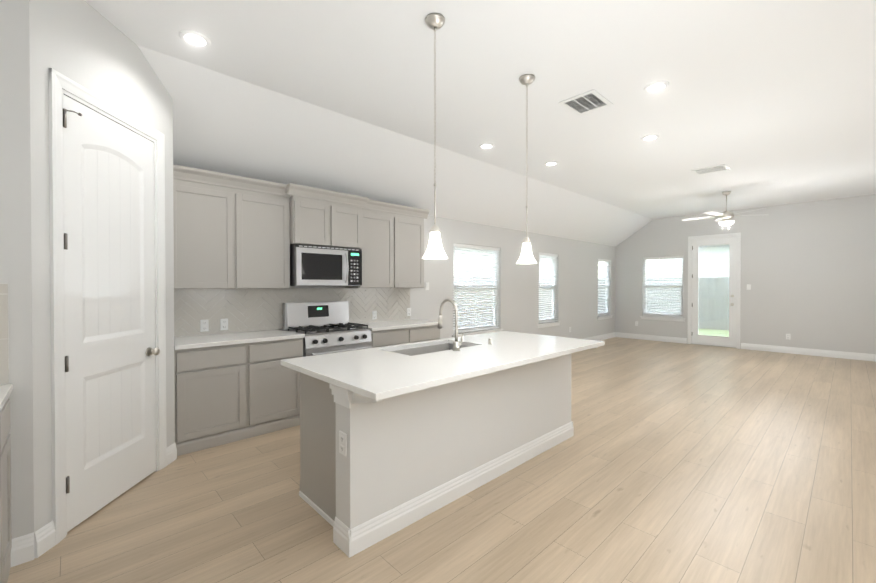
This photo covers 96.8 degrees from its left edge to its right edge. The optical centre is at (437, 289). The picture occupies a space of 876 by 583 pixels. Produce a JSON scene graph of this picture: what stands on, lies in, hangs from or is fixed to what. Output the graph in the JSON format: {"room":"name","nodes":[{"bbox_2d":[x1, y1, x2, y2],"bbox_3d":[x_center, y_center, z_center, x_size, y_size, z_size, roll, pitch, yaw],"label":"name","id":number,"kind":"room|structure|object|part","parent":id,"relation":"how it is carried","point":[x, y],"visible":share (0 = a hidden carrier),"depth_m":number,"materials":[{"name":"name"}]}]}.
{"room":"kitchen","nodes":[
{"label":"kitchen","id":0,"kind":"room"},
{"bbox_2d":[0,0,33,538],"bbox_3d":[-2.407,-0.162,1.811,0.720,3.130,0.120,0,1,-43],"label":"wall","id":1,"kind":"structure","parent":0,"point":[15,221],"depth_m":1.98,"materials":[{"name":"white paint"}]},
{"bbox_2d":[11,523,55,566],"bbox_3d":[-2.334,1.336,1.806,0.800,0.135,0.026,0,1,-43],"label":"baseboard","id":2,"kind":"structure","parent":1,"relation":"attached to","point":[33,545],"depth_m":2.02,"materials":[{"name":"white wood"}]},
{"bbox_2d":[29,0,174,531],"bbox_3d":[-2.190,-0.169,2.592,0.120,3.130,1.163,0,1,-3],"label":"wall","id":3,"kind":"structure","parent":0,"point":[85,44],"depth_m":2.18,"materials":[{"name":"white paint"}]},
{"bbox_2d":[48,68,166,544],"bbox_3d":[-2.181,0.098,2.581,0.137,2.598,0.930,0,1,-3],"label":"door frame","id":4,"kind":"structure","parent":3,"relation":"attached to","point":[61,85],"depth_m":2.19,"materials":[{"name":"white wood"}]},
{"bbox_2d":[62,95,159,531],"bbox_3d":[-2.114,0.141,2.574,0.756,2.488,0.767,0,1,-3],"label":"pantry door","id":5,"kind":"structure","parent":3,"relation":"in","point":[110,302],"depth_m":2.51,"materials":[{"name":"white wood"}]},
{"bbox_3d":[-2.114,0.065,2.569,0.519,2.183,0.555,0,1,-43],"label":"pantry door hardware","id":6,"kind":"part","parent":5,"relation":"part of","materials":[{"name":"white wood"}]},
{"bbox_2d":[137,45,652,246],"bbox_3d":[0.888,-1.463,6.393,12.120,0.848,1.110,0,1,-43],"label":"ceiling","id":7,"kind":"structure","parent":0,"point":[224,123],"depth_m":4.38,"materials":[{"name":"white paint"}]},
{"bbox_2d":[7,337,875,582],"bbox_3d":[2.897,1.441,4.294,12.120,0.120,6.960,0,1,-43],"label":"floor","id":8,"kind":"structure","parent":0,"point":[669,462],"depth_m":2.52,"materials":[{"name":"brown wood"}]},
{"bbox_2d":[0,402,7,582],"bbox_3d":[-1.955,0.963,1.289,0.643,0.890,0.540,0,1,-43],"label":"base cabinet","id":9,"kind":"object","parent":8,"relation":"on","point":[5,502],"depth_m":1.77,"materials":[{"name":"grey wood"}]},
{"bbox_2d":[0,384,12,411],"bbox_3d":[-1.524,0.505,0.833,0.648,0.035,2.518,0,1,-43],"label":"countertop","id":10,"kind":"structure","parent":9,"relation":"on","point":[6,390],"depth_m":1.82,"materials":[{"name":"stone"}]},
{"bbox_2d":[6,398,11,576],"bbox_3d":[-2.217,0.961,1.567,0.643,0.890,0.505,0,1,-43],"label":"base cabinet","id":11,"kind":"object","parent":8,"relation":"on","point":[8,400],"depth_m":1.90,"materials":[{"name":"grey wood"}]},
{"bbox_2d":[174,338,302,455],"bbox_3d":[-1.986,0.940,3.826,1.115,0.890,0.620,0,1,-43],"label":"base cabinet","id":12,"kind":"object","parent":8,"relation":"on","point":[225,394],"depth_m":3.53,"materials":[{"name":"grey wood"}]},
{"bbox_2d":[174,319,442,349],"bbox_3d":[-1.267,0.472,4.487,3.074,0.035,0.640,0,1,-43],"label":"countertop","id":13,"kind":"structure","parent":12,"relation":"on","point":[197,341],"depth_m":3.86,"materials":[{"name":"stone"}]},
{"bbox_2d":[283,301,371,356],"bbox_3d":[-1.237,0.767,4.436,0.797,1.225,0.665,0,1,-43],"label":"range","id":14,"kind":"object","parent":8,"relation":"on","point":[326,327],"visible":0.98,"depth_m":4.39,"materials":[{"name":"silver metal"}]},
{"bbox_2d":[371,325,439,347],"bbox_3d":[-0.581,0.929,5.154,1.126,0.890,0.620,0,1,-43],"label":"base cabinet","id":15,"kind":"object","parent":8,"relation":"on","point":[381,338],"depth_m":4.88,"materials":[{"name":"grey wood"}]},
{"bbox_2d":[295,346,599,557],"bbox_3d":[0.213,0.947,3.045,2.422,0.890,1.019,0,1,-43],"label":"kitchen island","id":16,"kind":"object","parent":8,"relation":"on","point":[395,438],"depth_m":2.45,"materials":[{"name":"white paint"}]},
{"bbox_2d":[281,331,604,401],"bbox_3d":[0.214,0.485,3.025,2.430,0.035,1.115,0,1,-43],"label":"island countertop","id":17,"kind":"structure","parent":16,"relation":"on","point":[377,374],"depth_m":2.57,"materials":[{"name":"white stone"}]},
{"bbox_2d":[438,298,491,350],"bbox_3d":[0.238,0.269,3.187,0.489,0.395,0.231,0,1,-43],"label":"faucet","id":18,"kind":"object","parent":17,"relation":"on","point":[475,344],"depth_m":3.06,"materials":[{"name":"silver metal"}]},
{"bbox_2d":[282,195,615,338],"bbox_3d":[0.558,0.109,6.756,12.120,2.500,0.150,0,1,-43],"label":"wall","id":19,"kind":"structure","parent":0,"point":[576,302],"depth_m":7.71,"materials":[{"name":"white paint"}]},
{"bbox_2d":[173,164,244,288],"bbox_3d":[-2.266,-0.551,3.748,0.619,1.095,0.330,0,1,-43],"label":"upper cabinet","id":20,"kind":"object","parent":19,"relation":"attached to","point":[234,232],"depth_m":3.64,"materials":[{"name":"grey wood"}]},
{"bbox_2d":[245,177,292,288],"bbox_3d":[-1.917,-0.554,4.077,0.620,1.095,0.330,0,1,-43],"label":"upper cabinet","id":21,"kind":"object","parent":19,"relation":"attached to","point":[267,246],"depth_m":4.00,"materials":[{"name":"grey wood"}]},
{"bbox_2d":[174,288,409,336],"bbox_3d":[-1.506,0.220,4.695,3.014,0.465,0.007,0,1,-43],"label":"backsplash","id":22,"kind":"structure","parent":19,"relation":"attached to","point":[245,310],"depth_m":4.29,"materials":[{"name":"white tile"}]},
{"bbox_2d":[200,319,208,331],"bbox_3d":[-2.339,0.365,3.898,0.072,0.118,0.008,0,1,-43],"label":"outlet","id":23,"kind":"object","parent":22,"relation":"attached to","point":[204,325],"visible":1,"depth_m":3.90,"materials":[{"name":"white plastic"}]},
{"bbox_2d":[220,318,227,329],"bbox_3d":[-2.208,0.364,4.022,0.072,0.118,0.008,0,1,-43],"label":"outlet","id":24,"kind":"object","parent":22,"relation":"attached to","point":[223,324],"visible":1,"depth_m":4.02,"materials":[{"name":"white plastic"}]},
{"bbox_2d":[372,311,376,319],"bbox_3d":[-0.864,0.352,5.293,0.072,0.118,0.008,0,1,-43],"label":"outlet","id":25,"kind":"object","parent":22,"relation":"attached to","point":[374,314],"visible":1,"depth_m":5.29,"materials":[{"name":"white plastic"}]},
{"bbox_2d":[407,308,410,315],"bbox_3d":[-0.424,0.334,5.708,0.072,0.118,0.008,0,1,-43],"label":"outlet","id":26,"kind":"object","parent":22,"relation":"attached to","point":[408,311],"visible":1,"depth_m":5.70,"materials":[{"name":"white plastic"}]},
{"bbox_2d":[289,184,336,246],"bbox_3d":[-1.484,-0.796,4.426,0.492,0.616,0.415,0,1,-43],"label":"upper cabinet","id":27,"kind":"object","parent":19,"relation":"attached to","point":[312,211],"depth_m":4.25,"materials":[{"name":"grey wood"}]},
{"bbox_2d":[290,244,361,285],"bbox_3d":[-1.329,-0.258,4.524,0.805,0.442,0.488,0,1,-43],"label":"microwave","id":28,"kind":"object","parent":27,"relation":"attached to","point":[311,265],"visible":1,"depth_m":4.34,"materials":[{"name":"silver metal"}]},
{"bbox_2d":[337,192,364,248],"bbox_3d":[-1.228,-0.799,4.669,0.492,0.616,0.415,0,1,-43],"label":"upper cabinet","id":29,"kind":"object","parent":19,"relation":"attached to","point":[350,208],"depth_m":4.58,"materials":[{"name":"grey wood"}]},
{"bbox_2d":[345,200,400,287],"bbox_3d":[-0.858,-0.563,5.079,0.605,1.095,0.330,0,1,-43],"label":"upper cabinet","id":30,"kind":"object","parent":19,"relation":"attached to","point":[381,254],"depth_m":4.99,"materials":[{"name":"grey wood"}]},
{"bbox_2d":[401,205,424,287],"bbox_3d":[-0.520,-0.566,5.398,0.605,1.095,0.330,0,1,-43],"label":"upper cabinet","id":31,"kind":"object","parent":19,"relation":"attached to","point":[412,219],"depth_m":5.34,"materials":[{"name":"grey wood"}]},
{"bbox_2d":[425,282,428,289],"bbox_3d":[-0.164,-0.044,5.961,0.072,0.118,0.010,0,1,-43],"label":"light switch","id":32,"kind":"object","parent":19,"relation":"attached to","point":[426,285],"visible":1,"depth_m":5.95,"materials":[{"name":"white plastic"}]},
{"bbox_2d":[453,250,496,331],"bbox_3d":[0.634,-0.012,6.871,1.250,1.500,0.065,0,1,-43],"label":"window","id":33,"kind":"structure","parent":19,"relation":"in","point":[479,299],"depth_m":6.96,"materials":[{"name":"clear glass"}]},
{"bbox_2d":[453,243,499,333],"bbox_3d":[0.681,-0.014,6.821,1.238,1.490,0.069,0,1,-43],"label":"window blinds","id":34,"kind":"object","parent":33,"relation":"attached to","point":[475,249],"visible":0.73,"depth_m":6.82,"materials":[{"name":"white plastic"}]},
{"bbox_2d":[452,328,502,336],"bbox_3d":[0.691,0.781,6.819,1.340,0.085,0.110,0,1,-43],"label":"window sill","id":35,"kind":"structure","parent":19,"relation":"attached to","point":[480,332],"depth_m":6.79,"materials":[{"name":"white"}]},
{"bbox_2d":[539,257,554,321],"bbox_3d":[2.316,-0.026,8.462,0.800,1.500,0.065,0,1,-43],"label":"window","id":36,"kind":"structure","parent":19,"relation":"in","point":[552,298],"depth_m":8.63,"materials":[{"name":"clear glass"}]},
{"bbox_2d":[539,252,557,322],"bbox_3d":[2.364,-0.029,8.412,0.788,1.490,0.069,0,1,-43],"label":"window blinds","id":37,"kind":"object","parent":36,"relation":"attached to","point":[550,291],"visible":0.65,"depth_m":8.43,"materials":[{"name":"white plastic"}]},
{"bbox_2d":[538,321,560,327],"bbox_3d":[2.373,0.767,8.409,0.890,0.085,0.110,0,1,-43],"label":"window sill","id":38,"kind":"structure","parent":19,"relation":"attached to","point":[547,324],"depth_m":8.37,"materials":[{"name":"white wood"}]},
{"bbox_2d":[583,332,615,340],"bbox_3d":[2.279,1.278,8.279,7.240,0.135,0.016,0,1,-43],"label":"baseboard","id":39,"kind":"structure","parent":19,"relation":"attached to","point":[610,335],"depth_m":10.19,"materials":[{"name":"white wood"}]},
{"bbox_2d":[598,264,607,314],"bbox_3d":[4.336,-0.043,10.371,0.820,1.500,0.065,0,1,-43],"label":"window","id":40,"kind":"structure","parent":19,"relation":"in","point":[605,296],"depth_m":10.59,"materials":[{"name":"glass"}]},
{"bbox_2d":[598,259,610,315],"bbox_3d":[4.384,-0.046,10.321,0.808,1.490,0.069,0,1,-43],"label":"window blinds","id":41,"kind":"object","parent":40,"relation":"attached to","point":[606,262],"visible":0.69,"depth_m":10.34,"materials":[{"name":"white plastic"}]},
{"bbox_2d":[597,315,612,319],"bbox_3d":[4.393,0.750,10.319,0.910,0.085,0.110,0,1,-43],"label":"window sill","id":42,"kind":"structure","parent":19,"relation":"attached to","point":[603,317],"depth_m":10.24,"materials":[{"name":"white wood"}]},
{"bbox_2d":[85,0,875,218],"bbox_3d":[3.279,-1.805,3.861,12.120,0.120,5.850,0,1,-43],"label":"ceiling","id":43,"kind":"structure","parent":0,"point":[770,102],"depth_m":3.20,"materials":[{"name":"white paint"}]},
{"bbox_2d":[179,30,210,47],"bbox_3d":[-1.683,-1.729,2.697,0.192,0.008,0.192,0,1,-43],"label":"recessed light","id":44,"kind":"object","parent":43,"relation":"in","point":[194,38],"visible":1,"depth_m":2.69,"materials":[{"name":"white"}]},
{"bbox_2d":[422,13,447,258],"bbox_3d":[-0.019,-0.965,2.510,0.168,1.534,0.168,0,1,-43],"label":"pendant light","id":45,"kind":"object","parent":43,"relation":"hanging from","point":[434,22],"visible":1,"depth_m":2.49,"materials":[{"name":"white glass"}]},
{"bbox_2d":[479,143,494,148],"bbox_3d":[0.595,-1.748,4.761,0.192,0.008,0.192,0,1,-43],"label":"recessed light","id":46,"kind":"object","parent":43,"relation":"in","point":[486,146],"visible":1,"depth_m":4.75,"materials":[{"name":"white plastic"}]},
{"bbox_2d":[516,74,536,263],"bbox_3d":[0.734,-0.975,3.213,0.168,1.526,0.168,0,1,-43],"label":"pendant light","id":47,"kind":"object","parent":43,"relation":"hanging from","point":[526,257],"visible":1,"depth_m":3.19,"materials":[{"name":"white glass"}]},
{"bbox_2d":[544,161,557,165],"bbox_3d":[1.584,-1.754,5.447,0.192,0.008,0.192,0,1,-43],"label":"recessed light","id":48,"kind":"object","parent":43,"relation":"in","point":[551,163],"visible":0.98,"depth_m":5.42,"materials":[{"name":"white"}]},
{"bbox_2d":[558,89,612,115],"bbox_3d":[1.384,-1.738,3.644,0.400,0.008,0.340,0,1,-43],"label":"ceiling vent","id":49,"kind":"object","parent":43,"relation":"in","point":[587,102],"visible":1,"depth_m":3.63,"materials":[{"name":"white metal"}]},
{"bbox_2d":[641,134,659,140],"bbox_3d":[2.446,-1.745,4.489,0.192,0.008,0.192,0,1,-43],"label":"recessed light","id":50,"kind":"object","parent":43,"relation":"in","point":[650,137],"visible":1,"depth_m":4.47,"materials":[{"name":"white"}]},
{"bbox_2d":[644,81,668,92],"bbox_3d":[1.877,-1.735,3.346,0.192,0.008,0.192,0,1,-43],"label":"recessed light","id":51,"kind":"object","parent":43,"relation":"in","point":[657,86],"visible":0.98,"depth_m":3.33,"materials":[{"name":"white"}]},
{"bbox_2d":[691,164,729,174],"bbox_3d":[4.014,-1.756,5.732,0.340,0.008,0.420,0,1,-43],"label":"ceiling vent","id":52,"kind":"object","parent":43,"relation":"in","point":[712,169],"visible":0.98,"depth_m":5.72,"materials":[{"name":"white metal"}]},
{"bbox_2d":[682,191,764,237],"bbox_3d":[5.223,-1.354,7.131,1.336,0.839,1.302,0,1,-43],"label":"ceiling fan","id":53,"kind":"object","parent":43,"relation":"hanging from","point":[723,219],"visible":1,"depth_m":7.05,"materials":[{"name":"silver metal"}]},
{"bbox_3d":[5.265,-1.353,7.106,0.248,0.839,0.248,0,1,-43],"label":"motor","id":54,"kind":"part","parent":53,"relation":"part of","materials":[{"name":"silver metal"}]},
{"bbox_2d":[615,194,875,353],"bbox_3d":[7.247,-0.221,8.390,0.150,3.130,6.960,0,1,-43],"label":"wall","id":55,"kind":"structure","parent":0,"point":[808,271],"depth_m":8.15,"materials":[{"name":"white paint"}]},
{"bbox_2d":[616,332,686,343],"bbox_3d":[5.500,1.261,10.131,0.016,0.135,1.690,0,1,-43],"label":"baseboard","id":56,"kind":"structure","parent":55,"relation":"attached to","point":[622,335],"depth_m":10.07,"materials":[{"name":"white wood"}]},
{"bbox_2d":[640,316,684,321],"bbox_3d":[5.726,0.753,9.934,0.110,0.085,1.030,0,1,-43],"label":"window sill","id":57,"kind":"structure","parent":55,"relation":"attached to","point":[663,318],"depth_m":9.87,"materials":[{"name":"white wood"}]},
{"bbox_2d":[643,259,682,317],"bbox_3d":[5.786,-0.060,9.984,0.065,1.540,0.940,0,1,-43],"label":"window","id":58,"kind":"structure","parent":55,"relation":"in","point":[662,293],"depth_m":9.98,"materials":[{"name":"glass"}]},
{"bbox_2d":[643,256,683,317],"bbox_3d":[5.736,-0.062,9.936,0.069,1.530,0.928,0,1,-43],"label":"window blinds","id":59,"kind":"object","parent":58,"relation":"attached to","point":[668,259],"visible":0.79,"depth_m":9.92,"materials":[{"name":"white plastic"}]},
{"bbox_2d":[692,237,735,347],"bbox_3d":[6.489,0.067,9.163,0.053,2.518,0.860,0,1,-43],"label":"patio door","id":60,"kind":"structure","parent":55,"relation":"in","point":[723,340],"depth_m":9.15,"materials":[{"name":"white"}]},
{"bbox_2d":[687,233,740,348],"bbox_3d":[6.509,0.032,9.182,0.197,2.612,1.024,0,1,-43],"label":"door frame","id":61,"kind":"structure","parent":55,"relation":"attached to","point":[738,270],"depth_m":9.01,"materials":[{"name":"white painted wood"}]},
{"bbox_2d":[741,343,875,361],"bbox_3d":[8.131,1.286,7.348,0.016,0.135,3.850,0,1,-43],"label":"baseboard","id":62,"kind":"structure","parent":55,"relation":"attached to","point":[781,349],"depth_m":7.91,"materials":[{"name":"white wood"}]},
{"label":"outside","id":63,"kind":"structure","parent":0,"visible":0},
{"bbox_2d":[698,329,728,336],"bbox_3d":[4.790,1.503,15.262,52.000,0.160,44.000,0,1,-43],"label":"ground","id":64,"kind":"structure","parent":63,"point":[712,331],"depth_m":12.96,"materials":[{"name":"green plant"}]},
{"bbox_2d":[454,249,551,277],"bbox_3d":[0.745,-1.602,21.333,10.300,5.940,8.800,0,1,-43],"label":"neighbouring house","id":65,"kind":"structure","parent":64,"relation":"on","point":[456,249],"depth_m":16.92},
{"bbox_2d":[453,277,728,329],"bbox_3d":[7.360,0.582,5.347,26.124,1.860,18.070,0,1,-43],"label":"fence","id":66,"kind":"object","parent":64,"relation":"on","point":[710,312],"depth_m":13.83,"materials":[{"name":"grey wood"}]},
{"bbox_2d":[661,245,728,276],"bbox_3d":[17.985,-1.648,15.323,9.800,6.140,14.800,0,1,-43],"label":"neighbouring house","id":67,"kind":"structure","parent":64,"relation":"on","point":[709,263],"depth_m":15.93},
{"bbox_3d":[-1.452,-0.147,0.168,0.150,3.130,6.960,0,1,-43],"label":"wall","id":68,"kind":"structure","parent":0,"visible":0},
{"bbox_2d":[0,284,8,384],"bbox_3d":[-1.529,0.235,0.827,0.636,0.505,2.518,0,1,-43],"label":"backsplash","id":69,"kind":"structure","parent":68,"relation":"attached to","point":[4,347],"depth_m":1.95,"materials":[{"name":"white tile"}]}
]}

